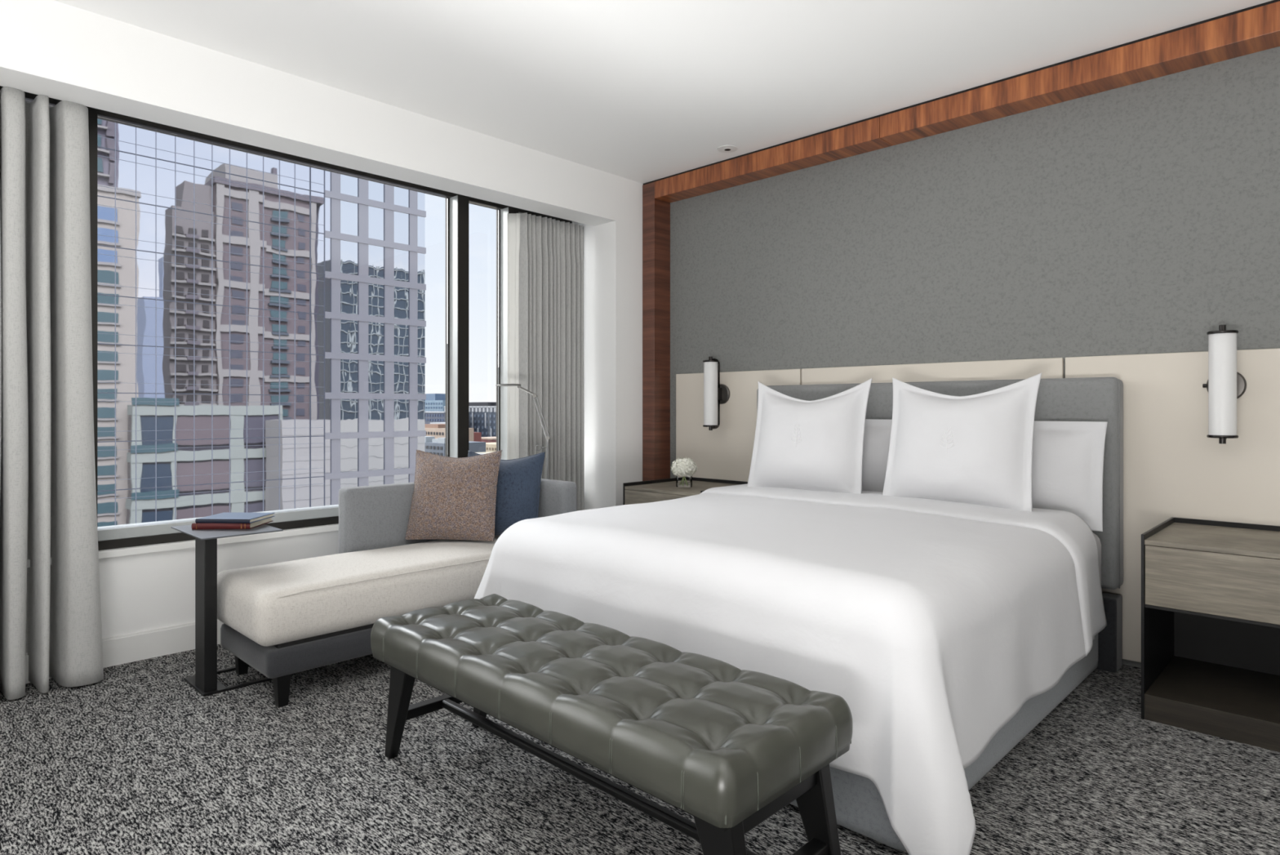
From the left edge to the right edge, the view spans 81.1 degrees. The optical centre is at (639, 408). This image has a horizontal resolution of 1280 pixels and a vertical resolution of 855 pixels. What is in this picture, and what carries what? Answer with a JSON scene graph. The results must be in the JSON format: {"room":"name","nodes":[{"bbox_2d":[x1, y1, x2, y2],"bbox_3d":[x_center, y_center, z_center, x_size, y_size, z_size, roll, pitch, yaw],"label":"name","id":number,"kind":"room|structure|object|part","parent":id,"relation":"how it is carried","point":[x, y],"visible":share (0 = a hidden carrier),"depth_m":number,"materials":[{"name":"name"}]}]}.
{"room":"hotel room","nodes":[
{"label":"hotel room","id":0,"kind":"room"},
{"bbox_2d":[0,0,643,638],"bbox_3d":[-2.327,-0.155,3.302,0.600,2.870,6.700,0,0,44],"label":"wall","id":1,"kind":"structure","parent":0,"point":[52,49],"depth_m":3.76,"materials":[{"name":"white paint"}]},
{"bbox_2d":[0,86,103,699],"bbox_3d":[-2.661,-0.064,2.929,0.254,2.429,0.903,0,0,44],"label":"curtain","id":2,"kind":"object","parent":1,"relation":"hanging from","point":[51,613],"visible":1,"depth_m":3.08,"materials":[{"name":"fabric"}]},
{"bbox_2d":[25,618,223,683],"bbox_3d":[-2.588,1.096,3.167,0.014,0.128,6.144,0,0,44],"label":"baseboard","id":3,"kind":"structure","parent":1,"relation":"attached to","point":[142,645],"depth_m":3.47,"materials":[{"name":"white paint"}]},
{"bbox_2d":[26,523,338,567],"bbox_3d":[-2.593,0.653,3.173,0.058,0.034,6.144,0,0,44],"label":"trim","id":4,"kind":"structure","parent":1,"relation":"attached to","point":[119,552],"depth_m":3.60,"materials":[{"name":"white paint"}]},
{"bbox_2d":[0,85,572,550],"bbox_3d":[-2.641,-0.411,3.220,0.154,2.097,6.145,0,0,44],"label":"window","id":5,"kind":"structure","parent":1,"relation":"in","point":[122,535],"depth_m":4.66,"materials":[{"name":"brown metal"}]},
{"bbox_3d":[-2.651,0.572,3.230,0.125,0.049,6.145,0,0,44],"label":"sill","id":6,"kind":"part","parent":5,"relation":"part of","materials":[{"name":"grey"}]},
{"bbox_3d":[-2.632,0.617,3.212,0.088,0.041,6.145,0,0,44],"label":"frame","id":7,"kind":"part","parent":5,"relation":"part of","materials":[{"name":"brown metal"}]},
{"bbox_3d":[-1.845,-0.385,4.051,0.004,1.890,1.818,0,0,44],"label":"pane","id":8,"kind":"part","parent":5,"relation":"part of","materials":[{"name":"clear glass"}]},
{"bbox_3d":[-2.656,-1.397,3.235,0.062,0.126,6.145,0,0,44],"label":"head frame","id":9,"kind":"part","parent":5,"relation":"part of","materials":[{"name":"white paint"}]},
{"bbox_3d":[-1.042,-0.385,4.878,0.004,1.890,0.283,0,0,44],"label":"pane","id":10,"kind":"part","parent":5,"relation":"part of","materials":[{"name":"clear glass"}]},
{"bbox_2d":[506,213,584,511],"bbox_3d":[-0.608,-0.065,5.044,0.596,2.426,0.115,0,0,-38],"label":"curtain","id":11,"kind":"object","parent":1,"relation":"hanging from","point":[545,256],"visible":0.7,"depth_m":5.01,"materials":[{"name":"fabric"}]},
{"bbox_2d":[642,182,670,480],"bbox_3d":[0.116,-0.207,5.295,0.116,2.735,0.165,0,0,44],"label":"trim","id":12,"kind":"structure","parent":1,"relation":"attached to","point":[655,212],"depth_m":5.24,"materials":[{"name":"brown wood"}]},
{"bbox_2d":[0,643,1279,854],"bbox_3d":[-0.247,1.220,1.281,6.000,0.120,6.700,0,0,44],"label":"floor","id":13,"kind":"structure","parent":0,"point":[135,760],"depth_m":2.29,"materials":[{"name":"carpet"}]},
{"bbox_2d":[170,524,295,696],"bbox_3d":[-1.780,0.840,3.277,0.440,0.640,0.373,0,0,44],"label":"side table","id":14,"kind":"object","parent":13,"relation":"on","point":[205,681],"visible":0.87,"depth_m":3.06,"materials":[{"name":"grey metal"}]},
{"bbox_3d":[-1.795,0.838,3.093,0.125,0.624,0.047,0,0,44],"label":"post","id":15,"kind":"part","parent":14,"relation":"part of","materials":[{"name":"black metal"}]},
{"bbox_3d":[-1.822,1.155,3.136,0.267,0.011,0.090,0,0,44],"label":"plate","id":16,"kind":"part","parent":14,"relation":"part of","materials":[{"name":"black metal"}]},
{"bbox_2d":[191,517,272,528],"bbox_3d":[-1.810,0.507,3.333,0.245,0.026,0.230,0,0,-2],"label":"book","id":17,"kind":"object","parent":14,"relation":"on","point":[194,526],"visible":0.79,"depth_m":3.22,"materials":[{"name":"red paper"}]},
{"bbox_2d":[195,511,274,523],"bbox_3d":[-1.794,0.485,3.322,0.238,0.018,0.209,0,0,2],"label":"book","id":18,"kind":"object","parent":17,"relation":"on","point":[225,517],"visible":1,"depth_m":3.27,"materials":[{"name":"blue paper"}]},
{"bbox_3d":[-1.784,1.155,3.350,0.022,0.010,0.273,0,0,44],"label":"arm","id":19,"kind":"part","parent":14,"relation":"part of","materials":[{"name":"black metal"}]},
{"bbox_3d":[-1.608,1.155,3.180,0.022,0.010,0.273,0,0,44],"label":"arm","id":20,"kind":"part","parent":14,"relation":"part of","materials":[{"name":"black metal"}]},
{"bbox_2d":[217,478,576,707],"bbox_3d":[-1.143,0.774,3.653,0.720,0.772,1.607,0,0,44],"label":"chaise","id":21,"kind":"object","parent":13,"relation":"on","point":[280,620],"visible":0.6,"depth_m":3.19,"materials":[{"name":"fabric"}]},
{"bbox_3d":[-1.747,1.100,3.282,0.052,0.120,0.052,0,0,44],"label":"leg","id":22,"kind":"part","parent":21,"relation":"part of","materials":[{"name":"black wood"}]},
{"bbox_3d":[-1.403,1.100,2.926,0.052,0.120,0.052,0,0,44],"label":"leg","id":23,"kind":"part","parent":21,"relation":"part of","materials":[{"name":"black wood"}]},
{"bbox_3d":[-1.091,0.988,3.617,0.585,0.108,1.545,0,0,44],"label":"frame","id":24,"kind":"part","parent":21,"relation":"part of","materials":[{"name":"fabric"}]},
{"bbox_2d":[217,534,499,646],"bbox_3d":[-1.143,0.804,3.584,0.621,0.239,1.509,0,0,44],"label":"seat cushion","id":25,"kind":"object","parent":21,"relation":"on","point":[315,600],"depth_m":3.17,"materials":[{"name":"fabric"}]},
{"bbox_3d":[-1.146,0.719,4.089,0.107,0.642,0.985,0,0,44],"label":"armrest","id":26,"kind":"part","parent":21,"relation":"part of","materials":[{"name":"fabric"}]},
{"bbox_2d":[404,449,502,541],"bbox_3d":[-0.978,0.451,3.933,0.482,0.462,0.223,0,0,4],"label":"throw pillow","id":27,"kind":"object","parent":21,"relation":"on","point":[454,498],"visible":1,"depth_m":3.86,"materials":[{"name":"fabric"}]},
{"bbox_2d":[467,450,545,535],"bbox_3d":[-0.751,0.458,4.048,0.468,0.449,0.195,0,0,17],"label":"throw pillow","id":28,"kind":"object","parent":21,"relation":"on","point":[519,479],"visible":0.5,"depth_m":3.97,"materials":[{"name":"blue fabric"}]},
{"bbox_3d":[-0.618,0.714,4.189,0.715,0.652,0.105,0,0,44],"label":"backrest","id":29,"kind":"part","parent":21,"relation":"part of","materials":[{"name":"fabric"}]},
{"bbox_2d":[495,383,550,479],"bbox_3d":[-0.650,0.507,4.483,0.416,1.306,0.219,0,0,4],"label":"floor lamp","id":30,"kind":"object","parent":13,"relation":"on","point":[518,385],"visible":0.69,"depth_m":4.47,"materials":[{"name":"grey metal"}]},
{"bbox_3d":[-0.667,-0.101,4.460,0.114,0.068,0.012,0,0,0],"label":"arm","id":31,"kind":"part","parent":30,"relation":"part of","materials":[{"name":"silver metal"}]},
{"bbox_3d":[-0.590,0.050,4.469,0.103,0.253,0.012,0,0,-12],"label":"arm","id":32,"kind":"part","parent":30,"relation":"part of","materials":[{"name":"silver metal"}]},
{"bbox_2d":[370,593,853,854],"bbox_3d":[-0.187,0.920,2.108,1.500,0.479,0.508,0,0,44],"label":"bench","id":33,"kind":"object","parent":13,"relation":"on","point":[727,746],"visible":1,"depth_m":1.80,"materials":[{"name":"grey leather"}]},
{"bbox_3d":[-0.786,0.992,2.453,0.158,0.336,0.044,0,0,44],"label":"leg","id":34,"kind":"part","parent":33,"relation":"part of","materials":[{"name":"black wood"}]},
{"bbox_3d":[-0.549,0.992,2.697,0.158,0.336,0.044,0,0,44],"label":"leg","id":35,"kind":"part","parent":33,"relation":"part of","materials":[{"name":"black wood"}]},
{"bbox_3d":[-0.187,1.015,2.108,1.375,0.026,0.030,0,0,44],"label":"long rail","id":36,"kind":"part","parent":33,"relation":"part of","materials":[{"name":"black wood"}]},
{"bbox_3d":[0.176,0.992,1.519,0.158,0.336,0.044,0,0,44],"label":"leg","id":37,"kind":"part","parent":33,"relation":"part of","materials":[{"name":"black wood"}]},
{"bbox_3d":[0.413,0.992,1.763,0.158,0.336,0.044,0,0,44],"label":"leg","id":38,"kind":"part","parent":33,"relation":"part of","materials":[{"name":"black wood"}]},
{"bbox_2d":[622,476,747,504],"bbox_3d":[0.339,0.815,4.721,0.642,0.690,0.619,0,0,44],"label":"nightstand","id":39,"kind":"object","parent":13,"relation":"on","point":[658,490],"visible":0.24,"depth_m":4.67,"materials":[{"name":"brown wood"}]},
{"bbox_3d":[0.112,0.815,4.941,0.010,0.690,0.619,0,0,44],"label":"panel","id":40,"kind":"part","parent":39,"relation":"part of","materials":[{"name":"brown wood"}]},
{"bbox_3d":[0.247,0.620,4.626,0.618,0.220,0.352,0,0,44],"label":"drawer","id":41,"kind":"part","parent":39,"relation":"part of","materials":[{"name":"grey wood"}]},
{"bbox_2d":[675,473,692,487],"bbox_3d":[0.276,0.447,4.683,0.100,0.085,0.100,0,0,44],"label":"vase","id":42,"kind":"object","parent":39,"relation":"on","point":[677,485],"visible":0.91,"depth_m":4.68,"materials":[{"name":"clear glass"}]},
{"bbox_2d":[671,457,697,484],"bbox_3d":[0.275,0.391,4.685,0.165,0.176,0.166,0,0,44],"label":"hydrangea","id":43,"kind":"object","parent":42,"relation":"in","point":[682,467],"visible":1,"depth_m":4.64,"materials":[{"name":"white plant"}]},
{"bbox_3d":[0.550,0.800,4.939,0.622,0.660,0.012,0,0,44],"label":"panel","id":44,"kind":"part","parent":39,"relation":"part of","materials":[{"name":"black"}]},
{"bbox_2d":[756,377,1123,850],"bbox_3d":[0.767,0.510,3.285,1.926,1.300,2.088,0,0,44],"label":"bed","id":45,"kind":"object","parent":13,"relation":"on","point":[860,807],"visible":0.09,"depth_m":3.29,"materials":[{"name":"fabric"}]},
{"bbox_2d":[474,483,1106,854],"bbox_3d":[0.577,0.786,3.086,2.153,0.747,1.849,0,0,44],"label":"duvet","id":46,"kind":"object","parent":45,"relation":"on","point":[935,622],"visible":0.91,"depth_m":2.32,"materials":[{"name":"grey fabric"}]},
{"bbox_2d":[746,377,872,493],"bbox_3d":[0.882,0.156,3.968,0.240,0.620,0.686,0,0,-45],"label":"sham","id":47,"kind":"object","parent":46,"relation":"on","point":[815,445],"visible":0.92,"depth_m":3.85,"materials":[{"name":"white fabric"}]},
{"bbox_2d":[882,373,1041,511],"bbox_3d":[1.448,0.156,3.420,0.239,0.620,0.686,0,0,-42],"label":"sham","id":48,"kind":"object","parent":46,"relation":"on","point":[977,449],"visible":0.91,"depth_m":3.31,"materials":[{"name":"white fabric"}]},
{"bbox_2d":[862,418,892,491],"bbox_3d":[1.017,0.289,4.133,0.218,0.464,0.924,0,0,-40],"label":"pillow","id":49,"kind":"object","parent":45,"relation":"on","point":[877,436],"visible":0.12,"depth_m":3.88,"materials":[{"name":"grey fabric"}]},
{"bbox_3d":[1.446,0.333,3.986,1.920,0.935,0.138,0,0,44],"label":"headboard","id":50,"kind":"part","parent":45,"relation":"part of","materials":[{"name":"fabric"}]},
{"bbox_2d":[1031,421,1107,531],"bbox_3d":[1.670,0.289,3.499,0.881,0.464,0.196,0,0,44],"label":"pillow","id":51,"kind":"object","parent":45,"relation":"on","point":[1068,460],"visible":0.25,"depth_m":3.25,"materials":[{"name":"grey fabric"}]},
{"bbox_3d":[0.722,0.682,3.230,1.815,0.295,1.925,0,0,44],"label":"mattress","id":52,"kind":"part","parent":45,"relation":"part of","materials":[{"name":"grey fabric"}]},
{"bbox_2d":[1141,516,1279,751],"bbox_3d":[2.327,0.815,2.790,0.660,0.690,0.619,0,0,44],"label":"nightstand","id":53,"kind":"object","parent":13,"relation":"on","point":[1211,588],"visible":1,"depth_m":2.77,"materials":[{"name":"brown wood"}]},
{"bbox_3d":[2.094,0.815,3.017,0.010,0.690,0.619,0,0,44],"label":"panel","id":54,"kind":"part","parent":53,"relation":"part of","materials":[{"name":"black metal"}]},
{"bbox_2d":[1144,655,1279,751],"bbox_3d":[2.324,1.113,2.787,0.640,0.095,0.603,0,0,44],"label":"shelf","id":55,"kind":"object","parent":53,"relation":"attached to","point":[1239,702],"depth_m":2.76,"materials":[{"name":"brown wood"}]},
{"bbox_3d":[2.235,0.620,2.696,0.636,0.220,0.352,0,0,44],"label":"drawer","id":56,"kind":"part","parent":53,"relation":"part of","materials":[{"name":"grey wood"}]},
{"bbox_3d":[2.538,0.800,3.008,0.640,0.660,0.012,0,0,44],"label":"panel","id":57,"kind":"part","parent":53,"relation":"part of","materials":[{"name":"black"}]},
{"bbox_2d":[53,0,1273,183],"bbox_3d":[-0.284,-1.665,1.387,6.200,0.150,6.800,0,0,44],"label":"ceiling","id":58,"kind":"structure","parent":0,"point":[642,91],"depth_m":3.33,"materials":[{"name":"white paint"}]},
{"bbox_2d":[717,145,737,152],"bbox_3d":[0.536,-1.586,4.576,0.124,0.008,0.124,0,0,44],"label":"recessed light","id":59,"kind":"object","parent":58,"relation":"in","point":[725,148],"visible":1,"depth_m":4.56,"materials":[{"name":"white"}]},
{"bbox_2d":[670,46,1279,667],"bbox_3d":[2.201,-0.210,3.479,5.550,2.740,0.135,0,0,44],"label":"wall","id":60,"kind":"structure","parent":0,"point":[1143,217],"depth_m":3.71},
{"bbox_2d":[675,368,801,481],"bbox_3d":[0.620,0.444,4.903,1.005,1.372,0.024,0,0,44],"label":"wall panel","id":61,"kind":"object","parent":60,"relation":"attached to","point":[725,452],"visible":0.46,"depth_m":4.94,"materials":[{"name":"beige fabric"}]},
{"bbox_2d":[702,356,729,430],"bbox_3d":[0.481,-0.098,4.902,0.144,0.480,0.171,0,0,44],"label":"wall sconce","id":62,"kind":"object","parent":61,"relation":"attached to","point":[716,393],"visible":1,"depth_m":4.84,"materials":[{"name":"white glass"}]},
{"bbox_3d":[0.461,-0.098,4.873,0.091,0.409,0.091,0,0,44],"label":"lamp shade","id":63,"kind":"part","parent":62,"relation":"part of","materials":[{"name":"white glass"}]},
{"bbox_3d":[0.493,0.034,4.906,0.013,0.199,0.092,0,0,44],"label":"arm","id":64,"kind":"part","parent":62,"relation":"part of","materials":[{"name":"black metal"}]},
{"bbox_3d":[0.493,-0.227,4.906,0.013,0.202,0.092,0,0,44],"label":"arm","id":65,"kind":"part","parent":62,"relation":"part of","materials":[{"name":"black metal"}]},
{"bbox_3d":[0.538,-0.096,4.952,0.132,0.132,0.020,0,0,44],"label":"plate","id":66,"kind":"part","parent":62,"relation":"part of","materials":[{"name":"grey metal"}]},
{"bbox_2d":[801,357,1063,384],"bbox_3d":[1.499,0.444,4.049,1.426,1.372,0.024,0,0,44],"label":"wall panel","id":67,"kind":"object","parent":60,"relation":"attached to","point":[1052,367],"visible":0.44,"depth_m":3.95,"materials":[{"name":"beige leather"}]},
{"bbox_2d":[643,0,1279,185],"bbox_3d":[2.083,-0.215,3.393,5.600,2.750,0.153,0,0,44],"label":"trim","id":68,"kind":"structure","parent":60,"relation":"attached to","point":[1273,1],"depth_m":3.60,"materials":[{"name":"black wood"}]},
{"bbox_2d":[654,1,1279,202],"bbox_3d":[2.123,-1.518,3.346,5.478,0.115,0.165,0,0,44],"label":"trim","id":69,"kind":"structure","parent":60,"relation":"attached to","point":[1257,29],"depth_m":3.60,"materials":[{"name":"brown wood"}]},
{"bbox_2d":[1065,347,1279,662],"bbox_3d":[2.575,0.444,3.004,1.553,1.372,0.024,0,0,44],"label":"wall panel","id":70,"kind":"object","parent":60,"relation":"attached to","point":[1171,468],"visible":0.45,"depth_m":3.23,"materials":[{"name":"beige leather"}]},
{"bbox_2d":[1202,324,1246,443],"bbox_3d":[2.379,-0.098,3.058,0.144,0.480,0.171,0,0,44],"label":"wall sconce","id":71,"kind":"object","parent":70,"relation":"attached to","point":[1224,384],"visible":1,"depth_m":3.00,"materials":[{"name":"white glass"}]},
{"bbox_3d":[2.360,-0.098,3.029,0.091,0.409,0.091,0,0,44],"label":"lamp shade","id":72,"kind":"part","parent":71,"relation":"part of","materials":[{"name":"white glass"}]},
{"bbox_3d":[2.436,-0.096,3.108,0.132,0.132,0.020,0,0,44],"label":"plate","id":73,"kind":"part","parent":71,"relation":"part of","materials":[{"name":"grey metal"}]},
{"label":"outside","id":74,"kind":"structure","parent":0,"visible":0},
{"bbox_3d":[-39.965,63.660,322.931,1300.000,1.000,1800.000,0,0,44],"label":"ground","id":75,"kind":"structure","parent":74,"visible":0},
{"bbox_2d":[97,118,426,526],"bbox_3d":[-44.368,19.560,65.711,24.120,87.200,42.850,0,0,44],"label":"window view","id":76,"kind":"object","parent":75,"relation":"on","point":[261,322],"visible":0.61,"depth_m":61.12,"materials":[{"name":"grey"}]},
{"bbox_2d":[425,393,445,411],"bbox_3d":[-155.524,25.760,588.318,34.400,74.800,20.300,0,0,44],"label":"office block","id":77,"kind":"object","parent":75,"relation":"on","point":[433,402],"visible":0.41,"depth_m":579.98,"materials":[{"name":"blue glass"}]},
{"bbox_2d":[425,411,445,423],"bbox_3d":[-109.971,32.310,400.339,42.700,61.700,14.500,0,0,44],"label":"low office","id":78,"kind":"structure","parent":75,"relation":"on","point":[430,416],"depth_m":386.82,"materials":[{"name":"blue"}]},
{"bbox_2d":[430,422,445,423],"bbox_3d":[-84.912,34.660,332.991,12.500,57.000,12.200,0,0,44],"label":"parking garage","id":79,"kind":"structure","parent":75,"relation":"on","point":[430,422],"depth_m":329.50,"materials":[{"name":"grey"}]},
{"bbox_2d":[425,423,473,440],"bbox_3d":[-76.046,34.460,282.557,28.500,57.400,12.200,0,0,44],"label":"block","id":80,"kind":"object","parent":75,"relation":"on","point":[437,430],"visible":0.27,"depth_m":274.97,"materials":[{"name":"beige concrete"}]},
{"bbox_2d":[425,435,485,456],"bbox_3d":[-58.216,35.760,224.845,20.500,54.800,14.150,0,0,44],"label":"block","id":81,"kind":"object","parent":75,"relation":"on","point":[433,445],"visible":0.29,"depth_m":218.85,"materials":[{"name":"grey"}]},
{"bbox_2d":[444,401,496,436],"bbox_3d":[-81.823,29.860,405.063,57.500,66.600,20.500,0,0,44],"label":"apartment block","id":82,"kind":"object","parent":75,"relation":"on","point":[482,415],"visible":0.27,"depth_m":392.53,"materials":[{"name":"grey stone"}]},
{"bbox_2d":[473,431,481,441],"bbox_3d":[-68.277,36.260,297.372,12.000,53.800,4.120,0,0,44],"label":"brick tower","id":83,"kind":"structure","parent":75,"relation":"on","point":[477,435],"depth_m":293.56,"materials":[{"name":"red brick"}]},
{"bbox_2d":[475,451,493,454],"bbox_3d":[-36.478,37.560,202.230,26.800,51.200,12.300,0,0,44],"label":"annex","id":84,"kind":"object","parent":75,"relation":"on","point":[485,452],"visible":0.02,"depth_m":209.19,"materials":[{"name":"beige"}]},
{"bbox_2d":[481,436,496,442],"bbox_3d":[-60.603,37.560,309.937,15.100,51.200,11.400,0,0,44],"label":"block","id":85,"kind":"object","parent":75,"relation":"on","point":[487,439],"visible":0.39,"depth_m":303.32,"materials":[{"name":"white"}]},
{"bbox_2d":[485,442,496,451],"bbox_3d":[-44.108,37.510,251.569,26.500,51.300,12.150,0,0,44],"label":"block","id":86,"kind":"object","parent":75,"relation":"on","point":[490,446],"visible":0.13,"depth_m":248.90,"materials":[{"name":"beige concrete"}]}
]}

